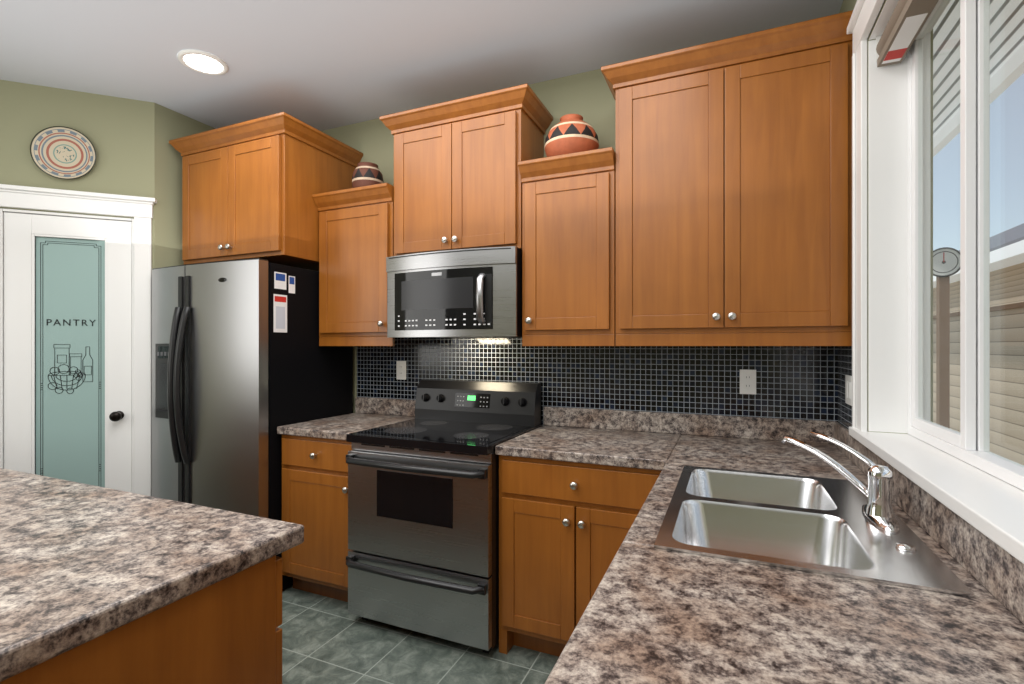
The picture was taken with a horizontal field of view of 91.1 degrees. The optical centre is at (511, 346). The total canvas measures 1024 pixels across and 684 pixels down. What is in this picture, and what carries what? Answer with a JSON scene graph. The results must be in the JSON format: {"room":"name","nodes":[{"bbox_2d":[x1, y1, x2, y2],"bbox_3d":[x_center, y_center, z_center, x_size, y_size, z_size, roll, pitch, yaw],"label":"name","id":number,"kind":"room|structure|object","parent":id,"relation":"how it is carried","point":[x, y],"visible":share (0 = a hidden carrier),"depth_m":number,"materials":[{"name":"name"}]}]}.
{"room":"kitchen","nodes":[
{"label":"kitchen","id":0,"kind":"room"},
{"bbox_2d":[35,236,102,473],"bbox_3d":[-2.891,-0.055,3.348,1.250,2.800,0.800,0,0,-22],"label":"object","id":1,"kind":"structure","parent":0,"point":[35,346],"depth_m":2.95,"materials":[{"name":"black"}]},
{"bbox_2d":[0,80,153,268],"bbox_3d":[-2.773,-0.055,2.846,1.300,2.800,0.180,0,0,-22],"label":"wall","id":2,"kind":"structure","parent":0,"point":[118,132],"depth_m":2.88,"materials":[{"name":"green paint"}]},
{"bbox_2d":[30,126,95,179],"bbox_3d":[-2.521,-1.085,2.831,0.296,0.296,0.029,0,0,-21],"label":"decorative plate","id":3,"kind":"object","parent":2,"relation":"attached to","point":[63,152],"visible":0.98,"depth_m":2.83,"materials":[{"name":"ceramic"}]},
{"bbox_2d":[4,212,131,492],"bbox_3d":[-2.513,0.301,2.872,0.456,2.072,0.435,0,0,24],"label":"pantry door","id":4,"kind":"structure","parent":2,"relation":"in","point":[86,427],"depth_m":2.87,"materials":[{"name":"white"}]},
{"bbox_2d":[40,241,100,474],"bbox_3d":[-2.521,0.229,2.873,0.278,1.646,0.003,0,0,-22],"label":"decal","id":5,"kind":"object","parent":4,"relation":"attached to","point":[70,371],"depth_m":2.85,"materials":[{"name":"black"}]},
{"bbox_2d":[47,319,94,325],"bbox_3d":[-2.519,-0.135,2.873,0.225,0.036,0.001,0,0,-21],"label":"lettering","id":6,"kind":"object","parent":4,"relation":"attached to","point":[69,323],"depth_m":2.87,"materials":[{"name":"black"}]},
{"bbox_2d":[0,184,156,495],"bbox_3d":[-2.535,0.235,2.910,0.838,2.220,0.216,0,0,-22],"label":"door frame","id":7,"kind":"structure","parent":2,"relation":"attached to","point":[139,209],"depth_m":2.95,"materials":[{"name":"white wood"}]},
{"bbox_2d":[154,103,215,267],"bbox_3d":[-2.081,-0.055,3.353,0.180,2.800,0.690,0,0,23],"label":"wall","id":8,"kind":"structure","parent":0,"point":[169,124],"depth_m":3.08,"materials":[{"name":"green paint"}]},
{"bbox_2d":[278,585,558,683],"bbox_3d":[-1.517,1.370,0.987,4.798,0.050,4.960,0,0,24],"label":"floor","id":9,"kind":"structure","parent":0,"point":[327,640],"depth_m":2.18,"materials":[{"name":"tile"}]},
{"bbox_2d":[0,555,281,683],"bbox_3d":[-0.976,0.910,0.717,0.461,0.870,1.176,0,0,24],"label":"base cabinet","id":10,"kind":"object","parent":9,"relation":"on","point":[226,631],"visible":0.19,"depth_m":0.96,"materials":[{"name":"brown wood"}]},
{"bbox_2d":[0,468,303,681],"bbox_3d":[-1.930,0.452,1.146,2.576,0.045,1.262,0,0,24],"label":"countertop","id":11,"kind":"structure","parent":10,"relation":"on","point":[81,563],"depth_m":1.04,"materials":[{"name":"stone"}]},
{"bbox_2d":[152,258,352,590],"bbox_3d":[-1.595,0.445,3.058,0.885,1.801,0.804,0,0,24],"label":"fridge","id":12,"kind":"object","parent":9,"relation":"on","point":[245,365],"visible":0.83,"depth_m":2.74,"materials":[{"name":"silver metal"}]},
{"bbox_2d":[282,434,352,601],"bbox_3d":[-0.898,0.909,2.868,0.530,0.872,0.651,0,0,24],"label":"base cabinet","id":13,"kind":"object","parent":9,"relation":"on","point":[314,487],"visible":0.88,"depth_m":2.61,"materials":[{"name":"brown wood"}]},
{"bbox_2d":[277,397,415,439],"bbox_3d":[-0.892,0.401,2.875,0.532,0.141,0.632,0,0,24],"label":"countertop","id":14,"kind":"structure","parent":13,"relation":"on","point":[370,413],"depth_m":2.91,"materials":[{"name":"stone"}]},
{"bbox_2d":[346,379,541,652],"bbox_3d":[-0.330,0.772,2.544,0.757,1.145,0.737,0,0,24],"label":"range","id":15,"kind":"object","parent":9,"relation":"on","point":[423,521],"visible":0.96,"depth_m":2.29,"materials":[{"name":"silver metal"}]},
{"bbox_2d":[499,455,660,656],"bbox_3d":[0.375,0.909,2.315,0.707,0.872,0.651,0,0,24],"label":"base cabinet","id":16,"kind":"object","parent":9,"relation":"on","point":[564,527],"visible":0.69,"depth_m":2.08,"materials":[{"name":"brown wood"}]},
{"bbox_3d":[0.473,0.909,0.828,0.654,0.872,3.296,0,0,23],"label":"base cabinet","id":17,"kind":"object","parent":9,"relation":"on","visible":0},
{"bbox_2d":[495,407,678,465],"bbox_3d":[0.365,0.401,2.321,0.690,0.141,0.647,0,0,23],"label":"countertop","id":18,"kind":"structure","parent":17,"relation":"on","point":[579,435],"depth_m":2.42,"materials":[{"name":"stone"}]},
{"bbox_2d":[687,414,854,442],"bbox_3d":[1.011,0.401,2.039,0.480,0.141,0.647,0,0,23],"label":"countertop","id":19,"kind":"structure","parent":17,"relation":"on","point":[717,424],"depth_m":2.31,"materials":[{"name":"stone"}]},
{"bbox_2d":[545,413,1023,683],"bbox_3d":[0.459,0.401,0.824,0.678,0.141,3.317,0,0,23],"label":"countertop","id":20,"kind":"structure","parent":17,"relation":"on","point":[651,614],"depth_m":0.81,"materials":[{"name":"stone"}]},
{"bbox_2d":[654,465,973,596],"bbox_3d":[0.703,0.519,1.325,0.533,0.190,0.780,0,0,24],"label":"sink","id":21,"kind":"object","parent":20,"relation":"in","point":[815,524],"visible":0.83,"depth_m":1.29,"materials":[{"name":"silver metal"}]},
{"bbox_2d":[781,431,916,551],"bbox_3d":[0.813,0.330,1.243,0.234,0.188,0.375,0,0,24],"label":"faucet","id":22,"kind":"object","parent":21,"relation":"on","point":[877,510],"visible":1,"depth_m":1.23,"materials":[{"name":"silver metal"}]},
{"bbox_2d":[0,0,842,130],"bbox_3d":[-1.517,-1.515,0.987,4.798,0.120,4.960,0,0,24],"label":"ceiling","id":23,"kind":"structure","parent":0,"point":[321,65],"depth_m":2.42,"materials":[{"name":"white paint"}]},
{"bbox_2d":[177,49,228,74],"bbox_3d":[-1.580,-1.450,2.573,0.224,0.010,0.224,0,0,24],"label":"recessed light","id":24,"kind":"object","parent":23,"relation":"in","point":[203,62],"visible":1,"depth_m":2.56,"materials":[{"name":"white glass"}]},
{"bbox_2d":[321,69,615,412],"bbox_3d":[-0.270,-0.055,3.051,3.741,2.800,0.180,0,0,23],"label":"wall","id":25,"kind":"structure","parent":0,"point":[588,98],"depth_m":2.73,"materials":[{"name":"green paint"}]},
{"bbox_2d":[169,112,362,270],"bbox_3d":[-1.524,-0.874,3.151,0.948,0.748,0.632,0,0,24],"label":"upper cabinet","id":26,"kind":"object","parent":25,"relation":"attached to","point":[250,187],"visible":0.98,"depth_m":2.88,"materials":[{"name":"brown wood"}]},
{"bbox_2d":[312,183,394,345],"bbox_3d":[-0.844,-0.442,2.992,0.530,0.883,0.382,0,0,24],"label":"upper cabinet","id":27,"kind":"object","parent":25,"relation":"attached to","point":[356,236],"depth_m":2.84,"materials":[{"name":"brown wood"}]},
{"bbox_2d":[352,162,383,187],"bbox_3d":[-0.865,-0.985,3.015,0.184,0.200,0.184,0,0,24],"label":"pot","id":28,"kind":"object","parent":27,"relation":"on","point":[366,173],"visible":0.71,"depth_m":2.94,"materials":[{"name":"brown ceramic"}]},
{"bbox_2d":[379,84,552,255],"bbox_3d":[-0.248,-0.864,2.733,0.865,0.769,0.382,0,0,24],"label":"upper cabinet","id":29,"kind":"object","parent":25,"relation":"attached to","point":[457,181],"visible":0.98,"depth_m":2.57,"materials":[{"name":"brown wood"}]},
{"bbox_2d":[386,246,521,337],"bbox_3d":[-0.265,-0.261,2.696,0.753,0.432,0.459,0,0,24],"label":"microwave","id":30,"kind":"object","parent":29,"relation":"attached to","point":[469,293],"visible":0.98,"depth_m":2.49,"materials":[{"name":"silver metal"}]},
{"bbox_2d":[518,147,615,345],"bbox_3d":[0.311,-0.442,2.489,0.452,0.883,0.382,0,0,24],"label":"upper cabinet","id":31,"kind":"object","parent":25,"relation":"attached to","point":[568,249],"depth_m":2.34,"materials":[{"name":"brown wood"}]},
{"bbox_2d":[544,114,598,156],"bbox_3d":[0.296,-1.007,2.499,0.270,0.245,0.270,0,0,24],"label":"pot","id":32,"kind":"object","parent":31,"relation":"on","point":[570,133],"visible":0.71,"depth_m":2.39,"materials":[{"name":"ceramic"}]},
{"bbox_2d":[357,336,851,434],"bbox_3d":[0.113,0.160,2.514,2.668,0.570,0.500,0,0,24],"label":"tiled wall","id":33,"kind":"structure","parent":25,"relation":"attached to","point":[801,382],"depth_m":2.55,"materials":[{"name":"tile"}]},
{"bbox_2d":[396,361,405,379],"bbox_3d":[-0.690,0.150,3.128,0.070,0.115,0.008,0,0,24],"label":"electrical outlet","id":34,"kind":"object","parent":33,"relation":"attached to","point":[400,370],"visible":1,"depth_m":3.13,"materials":[{"name":"white plastic"}]},
{"bbox_2d":[740,369,755,393],"bbox_3d":[1.103,0.167,2.348,0.070,0.115,0.008,0,0,24],"label":"electrical outlet","id":35,"kind":"object","parent":33,"relation":"attached to","point":[747,381],"visible":1,"depth_m":2.35,"materials":[{"name":"white plastic"}]},
{"bbox_2d":[601,10,852,345],"bbox_3d":[0.913,-0.624,2.228,0.961,1.248,0.382,0,0,24],"label":"upper cabinet","id":36,"kind":"object","parent":25,"relation":"attached to","point":[733,191],"depth_m":2.05,"materials":[{"name":"brown wood"}]},
{"bbox_2d":[839,0,932,433],"bbox_3d":[0.601,-0.055,0.066,0.180,2.800,4.960,0,0,23],"label":"wall","id":37,"kind":"structure","parent":0,"point":[847,5],"depth_m":1.66,"materials":[{"name":"beige paint"}]},
{"bbox_2d":[845,375,851,405],"bbox_3d":[1.330,0.173,1.984,0.008,0.115,0.115,0,0,24],"label":"switch plate","id":38,"kind":"object","parent":37,"relation":"attached to","point":[848,389],"visible":0.9,"depth_m":1.97,"materials":[{"name":"white plastic"}]},
{"bbox_2d":[847,0,1023,563],"bbox_3d":[0.923,-0.427,0.875,0.205,1.505,2.070,0,0,24],"label":"window","id":39,"kind":"structure","parent":37,"relation":"in","point":[989,506],"depth_m":1.62,"materials":[{"name":"white"}]},
{"bbox_2d":[876,0,938,66],"bbox_3d":[0.916,-0.999,0.878,0.072,0.107,1.794,0,0,24],"label":"roller blind","id":40,"kind":"object","parent":39,"relation":"attached to","point":[903,28],"visible":1,"depth_m":1.53,"materials":[{"name":"brown fabric"}]},
{"bbox_2d":[933,0,1023,156],"bbox_3d":[3.261,-1.395,5.179,0.620,0.280,17.100,0,0,24],"label":"roof eave","id":41,"kind":"object","parent":37,"relation":"attached to","point":[1000,38],"depth_m":2.31,"materials":[{"name":"white"}]},
{"label":"outside","id":42,"kind":"structure","parent":0,"visible":0},
{"bbox_3d":[13.401,1.670,14.455,11.820,0.050,64.000,0,0,23],"label":"ground","id":43,"kind":"structure","parent":42,"visible":0},
{"bbox_2d":[933,247,1023,464],"bbox_3d":[8.888,0.461,15.872,0.987,2.368,59.000,0,0,24],"label":"fence","id":44,"kind":"object","parent":43,"relation":"on","point":[994,367],"depth_m":4.26,"materials":[{"name":"brown"}]},
{"bbox_2d":[933,223,1023,315],"bbox_3d":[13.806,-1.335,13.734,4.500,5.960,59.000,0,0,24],"label":"house","id":45,"kind":"structure","parent":43,"relation":"on","point":[1000,248],"depth_m":11.10,"materials":[{"name":"white"}]}
]}

